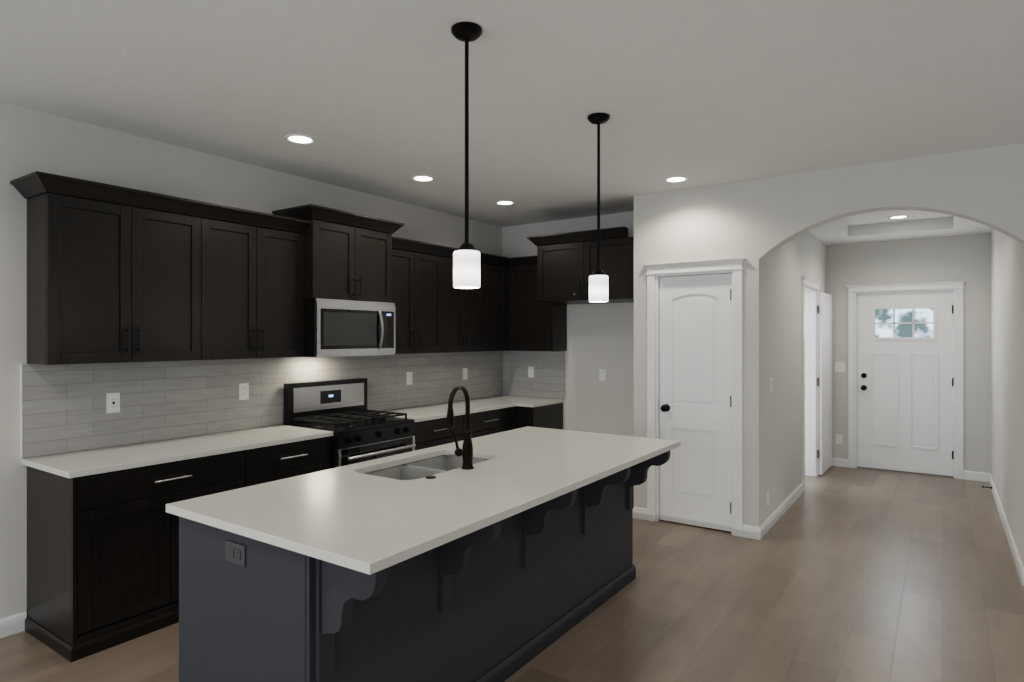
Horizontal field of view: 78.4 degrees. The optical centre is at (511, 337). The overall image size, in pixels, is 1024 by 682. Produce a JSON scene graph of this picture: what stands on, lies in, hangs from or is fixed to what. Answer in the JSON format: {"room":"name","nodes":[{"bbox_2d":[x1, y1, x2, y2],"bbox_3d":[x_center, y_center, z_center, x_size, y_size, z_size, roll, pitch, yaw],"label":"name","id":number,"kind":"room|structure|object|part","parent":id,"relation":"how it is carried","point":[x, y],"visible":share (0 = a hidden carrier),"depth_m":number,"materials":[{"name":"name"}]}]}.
{"room":"kitchen","nodes":[
{"label":"kitchen","id":0,"kind":"room"},
{"bbox_2d":[0,102,501,618],"bbox_3d":[-3.153,0.169,2.670,0.140,2.785,10.840,0,0,34],"label":"wall","id":1,"kind":"structure","parent":0,"point":[32,140],"depth_m":3.58,"materials":[{"name":"paint"}]},
{"bbox_2d":[0,611,26,637],"bbox_3d":[-4.373,1.512,0.753,0.014,0.098,6.300,0,0,34],"label":"baseboard","id":2,"kind":"structure","parent":1,"relation":"attached to","point":[12,624],"depth_m":3.30,"materials":[{"name":"white wood"}]},
{"bbox_2d":[22,172,145,364],"bbox_3d":[-2.349,-0.339,3.468,0.277,0.962,0.461,0,0,34],"label":"upper cabinet","id":3,"kind":"object","parent":1,"relation":"attached to","point":[117,278],"depth_m":3.34,"materials":[{"name":"brown wood"}]},
{"bbox_2d":[146,191,213,361],"bbox_3d":[-2.138,-0.339,3.776,0.277,0.962,0.520,0,0,34],"label":"upper cabinet","id":4,"kind":"object","parent":1,"relation":"attached to","point":[179,242],"depth_m":3.75,"materials":[{"name":"brown wood"}]},
{"bbox_2d":[214,204,269,359],"bbox_3d":[-1.917,-0.339,4.098,0.277,0.962,0.496,0,0,34],"label":"upper cabinet","id":5,"kind":"object","parent":1,"relation":"attached to","point":[241,246],"depth_m":4.09,"materials":[{"name":"brown wood"}]},
{"bbox_2d":[20,351,503,458],"bbox_3d":[-1.356,0.394,5.157,0.010,0.501,4.422,0,0,34],"label":"backsplash","id":6,"kind":"structure","parent":1,"relation":"attached to","point":[62,408],"depth_m":4.11,"materials":[{"name":"tile"}]},
{"bbox_2d":[106,393,119,412],"bbox_3d":[-2.346,0.387,3.697,0.009,0.116,0.072,0,0,34],"label":"outlet","id":7,"kind":"object","parent":6,"relation":"attached to","point":[112,402],"visible":1,"depth_m":3.69,"materials":[{"name":"white plastic"}]},
{"bbox_2d":[239,383,248,399],"bbox_3d":[-1.872,0.380,4.390,0.008,0.116,0.072,0,0,34],"label":"outlet","id":8,"kind":"object","parent":6,"relation":"attached to","point":[243,391],"visible":1,"depth_m":4.38,"materials":[{"name":"white plastic"}]},
{"bbox_2d":[406,372,411,384],"bbox_3d":[-0.938,0.378,5.753,0.008,0.116,0.072,0,0,34],"label":"outlet","id":9,"kind":"object","parent":6,"relation":"attached to","point":[408,378],"visible":1,"depth_m":5.74,"materials":[{"name":"white plastic"}]},
{"bbox_2d":[463,368,466,379],"bbox_3d":[-0.478,0.377,6.423,0.008,0.116,0.072,0,0,34],"label":"outlet","id":10,"kind":"object","parent":6,"relation":"attached to","point":[464,373],"visible":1,"depth_m":6.42,"materials":[{"name":"white plastic"}]},
{"bbox_2d":[270,215,305,357],"bbox_3d":[-1.719,-0.339,4.387,0.277,0.962,0.437,0,0,34],"label":"upper cabinet","id":11,"kind":"object","parent":1,"relation":"attached to","point":[287,235],"depth_m":4.37,"materials":[{"name":"brown wood"}]},
{"bbox_2d":[278,204,361,300],"bbox_3d":[-1.433,-0.599,4.725,0.367,0.644,0.446,0,0,34],"label":"upper cabinet","id":12,"kind":"object","parent":1,"relation":"attached to","point":[333,238],"depth_m":4.58,"materials":[{"name":"brown wood"}]},
{"bbox_2d":[304,298,394,356],"bbox_3d":[-1.303,-0.067,4.836,0.451,0.416,0.767,0,0,34],"label":"microwave","id":13,"kind":"object","parent":12,"relation":"attached to","point":[335,328],"visible":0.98,"depth_m":4.64,"materials":[{"name":"silver metal"}]},
{"bbox_2d":[362,215,393,302],"bbox_3d":[-1.247,-0.599,4.997,0.367,0.644,0.446,0,0,34],"label":"upper cabinet","id":14,"kind":"object","parent":1,"relation":"attached to","point":[377,238],"depth_m":4.95,"materials":[{"name":"brown wood"}]},
{"bbox_2d":[394,237,421,353],"bbox_3d":[-1.039,-0.339,5.380,0.277,0.962,0.421,0,0,34],"label":"upper cabinet","id":15,"kind":"object","parent":1,"relation":"attached to","point":[407,262],"depth_m":5.36,"materials":[{"name":"brown wood"}]},
{"bbox_2d":[422,243,449,352],"bbox_3d":[-0.851,-0.339,5.654,0.277,0.962,0.479,0,0,34],"label":"upper cabinet","id":16,"kind":"object","parent":1,"relation":"attached to","point":[435,260],"depth_m":5.66,"materials":[{"name":"brown wood"}]},
{"bbox_2d":[450,247,469,351],"bbox_3d":[-0.660,-0.339,5.933,0.277,0.962,0.431,0,0,34],"label":"upper cabinet","id":17,"kind":"object","parent":1,"relation":"attached to","point":[459,298],"depth_m":5.93,"materials":[{"name":"brown wood"}]},
{"bbox_2d":[470,252,489,351],"bbox_3d":[-0.482,-0.339,6.193,0.277,0.962,0.432,0,0,34],"label":"upper cabinet","id":18,"kind":"object","parent":1,"relation":"attached to","point":[479,297],"depth_m":6.21,"materials":[{"name":"brown wood"}]},
{"bbox_2d":[490,255,501,350],"bbox_3d":[-0.289,-0.339,6.474,0.277,0.962,0.486,0,0,34],"label":"upper cabinet","id":19,"kind":"object","parent":1,"relation":"attached to","point":[495,261],"depth_m":6.42,"materials":[{"name":"brown wood"}]},
{"bbox_2d":[0,460,1023,681],"bbox_3d":[1.001,1.591,2.345,12.000,0.060,15.000,0,0,34],"label":"floor","id":20,"kind":"structure","parent":0,"point":[847,574],"depth_m":3.63,"materials":[{"name":"brown wood"}]},
{"bbox_2d":[25,449,257,661],"bbox_3d":[-2.081,1.119,3.595,0.575,0.886,0.972,0,0,34],"label":"base cabinet","id":21,"kind":"object","parent":20,"relation":"on","point":[102,549],"depth_m":3.23,"materials":[{"name":"brown wood"}]},
{"bbox_2d":[22,425,332,480],"bbox_3d":[-1.915,0.661,3.824,0.590,0.030,1.582,0,0,34],"label":"countertop","id":22,"kind":"structure","parent":21,"relation":"on","point":[86,463],"depth_m":3.58,"materials":[{"name":"white stone"}]},
{"bbox_2d":[258,437,330,483],"bbox_3d":[-1.674,1.119,4.189,0.575,0.886,0.708,0,0,34],"label":"base cabinet","id":23,"kind":"object","parent":20,"relation":"on","point":[275,462],"depth_m":4.06,"materials":[{"name":"brown wood"}]},
{"bbox_2d":[284,378,415,468],"bbox_3d":[-1.198,0.952,4.764,0.657,1.220,0.763,0,0,34],"label":"range","id":24,"kind":"object","parent":20,"relation":"on","point":[361,432],"visible":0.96,"depth_m":4.70,"materials":[{"name":"black metal"}]},
{"bbox_2d":[173,450,669,681],"bbox_3d":[-0.169,1.120,3.193,1.109,0.885,2.550,0,0,34],"label":"kitchen island","id":25,"kind":"object","parent":20,"relation":"on","point":[512,555],"depth_m":2.41,"materials":[{"name":"grey paint"}]},
{"bbox_2d":[226,540,245,566],"bbox_3d":[-0.975,0.761,2.213,0.116,0.072,0.008,0,0,34],"label":"outlet","id":26,"kind":"object","parent":25,"relation":"attached to","point":[235,553],"visible":1,"depth_m":2.21,"materials":[{"name":"grey plastic"}]},
{"bbox_2d":[166,426,680,573],"bbox_3d":[-0.145,0.659,3.176,1.136,0.038,2.578,0,0,34],"label":"island countertop","id":27,"kind":"structure","parent":25,"relation":"on","point":[349,518],"depth_m":2.53,"materials":[{"name":"white stone"}]},
{"bbox_2d":[364,455,488,479],"bbox_3d":[-0.420,0.781,3.234,0.464,0.204,0.804,0,0,34],"label":"sink","id":28,"kind":"object","parent":27,"relation":"in","point":[419,469],"visible":0.17,"depth_m":3.35,"materials":[{"name":"metal"}]},
{"bbox_3d":[-0.374,0.643,2.887,0.048,0.006,0.048,0,0,34],"label":"sink hole cap","id":29,"kind":"part","parent":27,"relation":"part of","materials":[{"name":"black metal"}]},
{"bbox_2d":[446,385,473,469],"bbox_3d":[-0.277,0.438,3.042,0.133,0.416,0.217,0,0,34],"label":"faucet","id":30,"kind":"object","parent":27,"relation":"on","point":[465,452],"visible":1,"depth_m":3.08,"materials":[{"name":"black metal"}]},
{"bbox_2d":[413,415,464,449],"bbox_3d":[-0.831,1.119,5.420,0.574,0.886,0.719,0,0,34],"label":"base cabinet","id":31,"kind":"object","parent":20,"relation":"on","point":[433,433],"depth_m":5.22,"materials":[{"name":"brown wood"}]},
{"bbox_2d":[470,407,512,437],"bbox_3d":[-0.447,1.119,5.980,0.574,0.886,0.882,0,0,34],"label":"base cabinet","id":32,"kind":"object","parent":20,"relation":"on","point":[494,414],"depth_m":5.83,"materials":[{"name":"brown wood"}]},
{"bbox_2d":[513,399,563,429],"bbox_3d":[0.257,1.119,6.339,0.223,0.886,0.645,0,0,34],"label":"base cabinet","id":33,"kind":"object","parent":20,"relation":"on","point":[546,415],"depth_m":6.18,"materials":[{"name":"brown wood"}]},
{"bbox_2d":[373,395,560,422],"bbox_3d":[-0.365,0.661,5.910,0.788,0.030,2.055,0,0,34],"label":"countertop","id":34,"kind":"structure","parent":33,"relation":"on","point":[435,411],"depth_m":5.86,"materials":[{"name":"white stone"}]},
{"bbox_2d":[0,0,1023,245],"bbox_3d":[1.001,-1.231,2.345,12.000,0.225,15.000,0,0,34],"label":"ceiling","id":35,"kind":"structure","parent":0,"point":[368,96],"depth_m":3.09,"materials":[{"name":"paint"}]},
{"bbox_2d":[284,134,315,143],"bbox_3d":[-1.306,-1.219,3.876,0.188,0.008,0.188,0,0,34],"label":"recessed light","id":36,"kind":"object","parent":35,"relation":"in","point":[298,139],"visible":1,"depth_m":3.87,"materials":[{"name":"white plastic"}]},
{"bbox_2d":[411,175,434,181],"bbox_3d":[-0.684,-1.219,4.833,0.188,0.008,0.188,0,0,34],"label":"recessed light","id":37,"kind":"object","parent":35,"relation":"in","point":[422,178],"visible":0.98,"depth_m":4.83,"materials":[{"name":"white plastic"}]},
{"bbox_2d":[451,22,481,288],"bbox_3d":[-0.180,-0.710,2.496,0.124,1.026,0.124,0,0,34],"label":"pendant light","id":38,"kind":"object","parent":35,"relation":"hanging from","point":[466,264],"visible":1,"depth_m":2.47,"materials":[{"name":"white glass"}]},
{"bbox_2d":[495,200,514,204],"bbox_3d":[-0.063,-1.219,5.707,0.188,0.008,0.188,0,0,34],"label":"recessed light","id":39,"kind":"object","parent":35,"relation":"in","point":[504,202],"visible":0.98,"depth_m":5.69,"materials":[{"name":"white plastic"}]},
{"bbox_2d":[587,113,609,301],"bbox_3d":[0.480,-0.710,3.481,0.124,1.026,0.124,0,0,34],"label":"pendant light","id":40,"kind":"object","parent":35,"relation":"hanging from","point":[598,284],"visible":1,"depth_m":3.46,"materials":[{"name":"white glass"}]},
{"bbox_2d":[664,176,688,182],"bbox_3d":[1.270,-1.219,4.860,0.188,0.008,0.188,0,0,34],"label":"recessed light","id":41,"kind":"object","parent":35,"relation":"in","point":[675,179],"visible":1,"depth_m":4.86,"materials":[{"name":"white plastic"}]},
{"bbox_2d":[888,215,908,218],"bbox_3d":[3.962,-1.229,6.438,0.188,0.008,0.188,0,0,34],"label":"recessed light","id":42,"kind":"object","parent":35,"relation":"in","point":[899,217],"visible":1,"depth_m":6.44,"materials":[{"name":"white plastic"}]},
{"bbox_2d":[502,211,633,435],"bbox_3d":[0.744,0.169,6.485,1.975,2.785,0.140,0,0,34],"label":"wall","id":43,"kind":"structure","parent":0,"point":[600,335],"depth_m":6.33,"materials":[{"name":"paint"}]},
{"bbox_2d":[504,351,564,398],"bbox_3d":[0.227,0.394,6.746,0.780,0.501,0.010,0,0,34],"label":"backsplash","id":44,"kind":"structure","parent":43,"relation":"attached to","point":[548,381],"depth_m":6.73,"materials":[{"name":"tile"}]},
{"bbox_2d":[528,367,533,377],"bbox_3d":[0.204,0.374,6.753,0.072,0.116,0.008,0,0,34],"label":"outlet","id":45,"kind":"object","parent":44,"relation":"attached to","point":[530,371],"visible":1,"depth_m":6.75,"materials":[{"name":"white plastic"}]},
{"bbox_2d":[510,256,566,350],"bbox_3d":[0.249,-0.339,6.550,0.565,0.962,0.307,0,0,34],"label":"upper cabinet","id":46,"kind":"object","parent":43,"relation":"attached to","point":[533,326],"depth_m":6.46,"materials":[{"name":"brown wood"}]},
{"bbox_2d":[534,232,597,306],"bbox_3d":[0.637,-0.649,6.117,0.561,0.622,0.582,0,0,34],"label":"upper cabinet","id":47,"kind":"object","parent":43,"relation":"attached to","point":[554,260],"depth_m":5.93,"materials":[{"name":"brown wood"}]},
{"bbox_2d":[599,369,605,380],"bbox_3d":[0.906,0.377,6.281,0.072,0.116,0.008,0,0,34],"label":"outlet","id":48,"kind":"object","parent":43,"relation":"attached to","point":[602,374],"visible":1,"depth_m":6.28,"materials":[{"name":"white plastic"}]},
{"bbox_2d":[574,227,633,302],"bbox_3d":[1.003,-0.649,5.866,0.560,0.622,0.582,0,0,34],"label":"upper cabinet","id":49,"kind":"object","parent":43,"relation":"attached to","point":[616,251],"depth_m":5.62,"materials":[{"name":"brown wood"}]},
{"bbox_2d":[763,231,825,521],"bbox_3d":[2.855,0.169,6.360,0.140,2.785,3.280,0,0,34],"label":"wall","id":50,"kind":"structure","parent":0,"point":[787,265],"depth_m":5.64,"materials":[{"name":"paint"}]},
{"bbox_2d":[766,490,768,505],"bbox_3d":[2.069,1.302,5.080,0.008,0.116,0.072,0,0,34],"label":"outlet","id":51,"kind":"object","parent":50,"relation":"attached to","point":[767,498],"visible":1,"depth_m":5.07,"materials":[{"name":"white plastic"}]},
{"bbox_2d":[757,482,802,539],"bbox_3d":[2.415,1.512,5.583,0.015,0.098,1.809,0,0,34],"label":"baseboard","id":52,"kind":"structure","parent":50,"relation":"attached to","point":[785,505],"depth_m":5.37,"materials":[{"name":"white wood"}]},
{"bbox_2d":[801,276,821,491],"bbox_3d":[3.152,0.473,6.750,0.188,2.176,1.006,0,0,34],"label":"door frame","id":53,"kind":"structure","parent":50,"relation":"attached to","point":[810,376],"depth_m":7.06,"materials":[{"name":"white wood"}]},
{"bbox_2d":[817,292,831,474],"bbox_3d":[3.649,0.520,7.324,0.062,2.058,0.720,0,0,34],"label":"door","id":54,"kind":"structure","parent":50,"relation":"in","point":[824,381],"depth_m":7.23,"materials":[{"name":"white wood"}]},
{"bbox_2d":[634,143,1023,565],"bbox_3d":[4.406,0.169,3.515,7.705,2.785,0.620,0,0,34],"label":"wall","id":55,"kind":"structure","parent":0,"point":[984,186],"depth_m":4.85,"materials":[{"name":"paint"}]},
{"bbox_2d":[633,506,646,518],"bbox_3d":[1.224,1.512,5.675,0.045,0.098,0.614,0,0,34],"label":"baseboard","id":56,"kind":"structure","parent":55,"relation":"attached to","point":[638,512],"depth_m":5.40,"materials":[{"name":"white wood"}]},
{"bbox_2d":[643,258,745,536],"bbox_3d":[1.509,0.473,5.180,0.842,2.176,0.188,0,0,34],"label":"door frame","id":57,"kind":"structure","parent":55,"relation":"attached to","point":[734,267],"depth_m":5.05,"materials":[{"name":"white wood"}]},
{"bbox_2d":[660,273,730,531],"bbox_3d":[1.498,0.520,5.150,0.616,2.058,0.110,0,0,34],"label":"pantry door","id":58,"kind":"structure","parent":55,"relation":"in","point":[695,385],"depth_m":5.16,"materials":[{"name":"white wood"}]},
{"bbox_2d":[1020,567,1023,585],"bbox_3d":[5.265,1.512,2.543,4.987,0.098,0.016,0,0,34],"label":"baseboard","id":59,"kind":"structure","parent":55,"relation":"attached to","point":[1021,569],"depth_m":3.96,"materials":[{"name":"white wood"}]},
{"bbox_2d":[826,233,990,472],"bbox_3d":[3.354,0.169,8.091,4.747,2.785,0.140,0,0,34],"label":"wall","id":60,"kind":"structure","parent":0,"point":[956,258],"depth_m":7.03,"materials":[{"name":"paint"}]},
{"bbox_2d":[836,434,841,443],"bbox_3d":[3.951,1.232,7.591,0.072,0.116,0.008,0,0,34],"label":"outlet","id":61,"kind":"object","parent":60,"relation":"attached to","point":[838,438],"visible":1,"depth_m":7.59,"materials":[{"name":"white plastic"}]},
{"bbox_2d":[835,362,844,371],"bbox_3d":[3.959,0.361,7.585,0.116,0.116,0.010,0,0,34],"label":"light switch","id":62,"kind":"object","parent":60,"relation":"attached to","point":[839,366],"visible":1,"depth_m":7.58,"materials":[{"name":"white plastic"}]},
{"bbox_2d":[857,291,953,475],"bbox_3d":[4.519,0.517,7.238,0.956,2.058,0.119,0,0,34],"label":"front door","id":63,"kind":"structure","parent":60,"relation":"in","point":[905,381],"depth_m":7.24,"materials":[{"name":"white wood"}]},
{"bbox_2d":[845,280,966,478],"bbox_3d":[4.525,0.471,7.259,1.178,2.181,0.188,0,0,34],"label":"door frame","id":64,"kind":"structure","parent":60,"relation":"attached to","point":[956,287],"depth_m":7.11,"materials":[{"name":"white wood"}]},
{"bbox_2d":[991,229,1022,562],"bbox_3d":[4.327,0.169,5.436,0.140,2.785,3.420,0,0,34],"label":"wall","id":65,"kind":"structure","parent":0,"point":[1007,364],"depth_m":4.93,"materials":[{"name":"paint"}]},
{"bbox_2d":[988,473,1023,576],"bbox_3d":[4.189,1.512,5.370,0.017,0.098,3.404,0,0,34],"label":"baseboard","id":66,"kind":"structure","parent":65,"relation":"attached to","point":[1018,563],"depth_m":4.92,"materials":[{"name":"white wood"}]},
{"label":"outside","id":67,"kind":"structure","parent":0,"visible":0},
{"bbox_2d":[885,291,953,442],"bbox_3d":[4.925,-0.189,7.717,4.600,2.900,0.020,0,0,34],"label":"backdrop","id":68,"kind":"structure","parent":67,"point":[953,369],"depth_m":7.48,"materials":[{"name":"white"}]}
]}

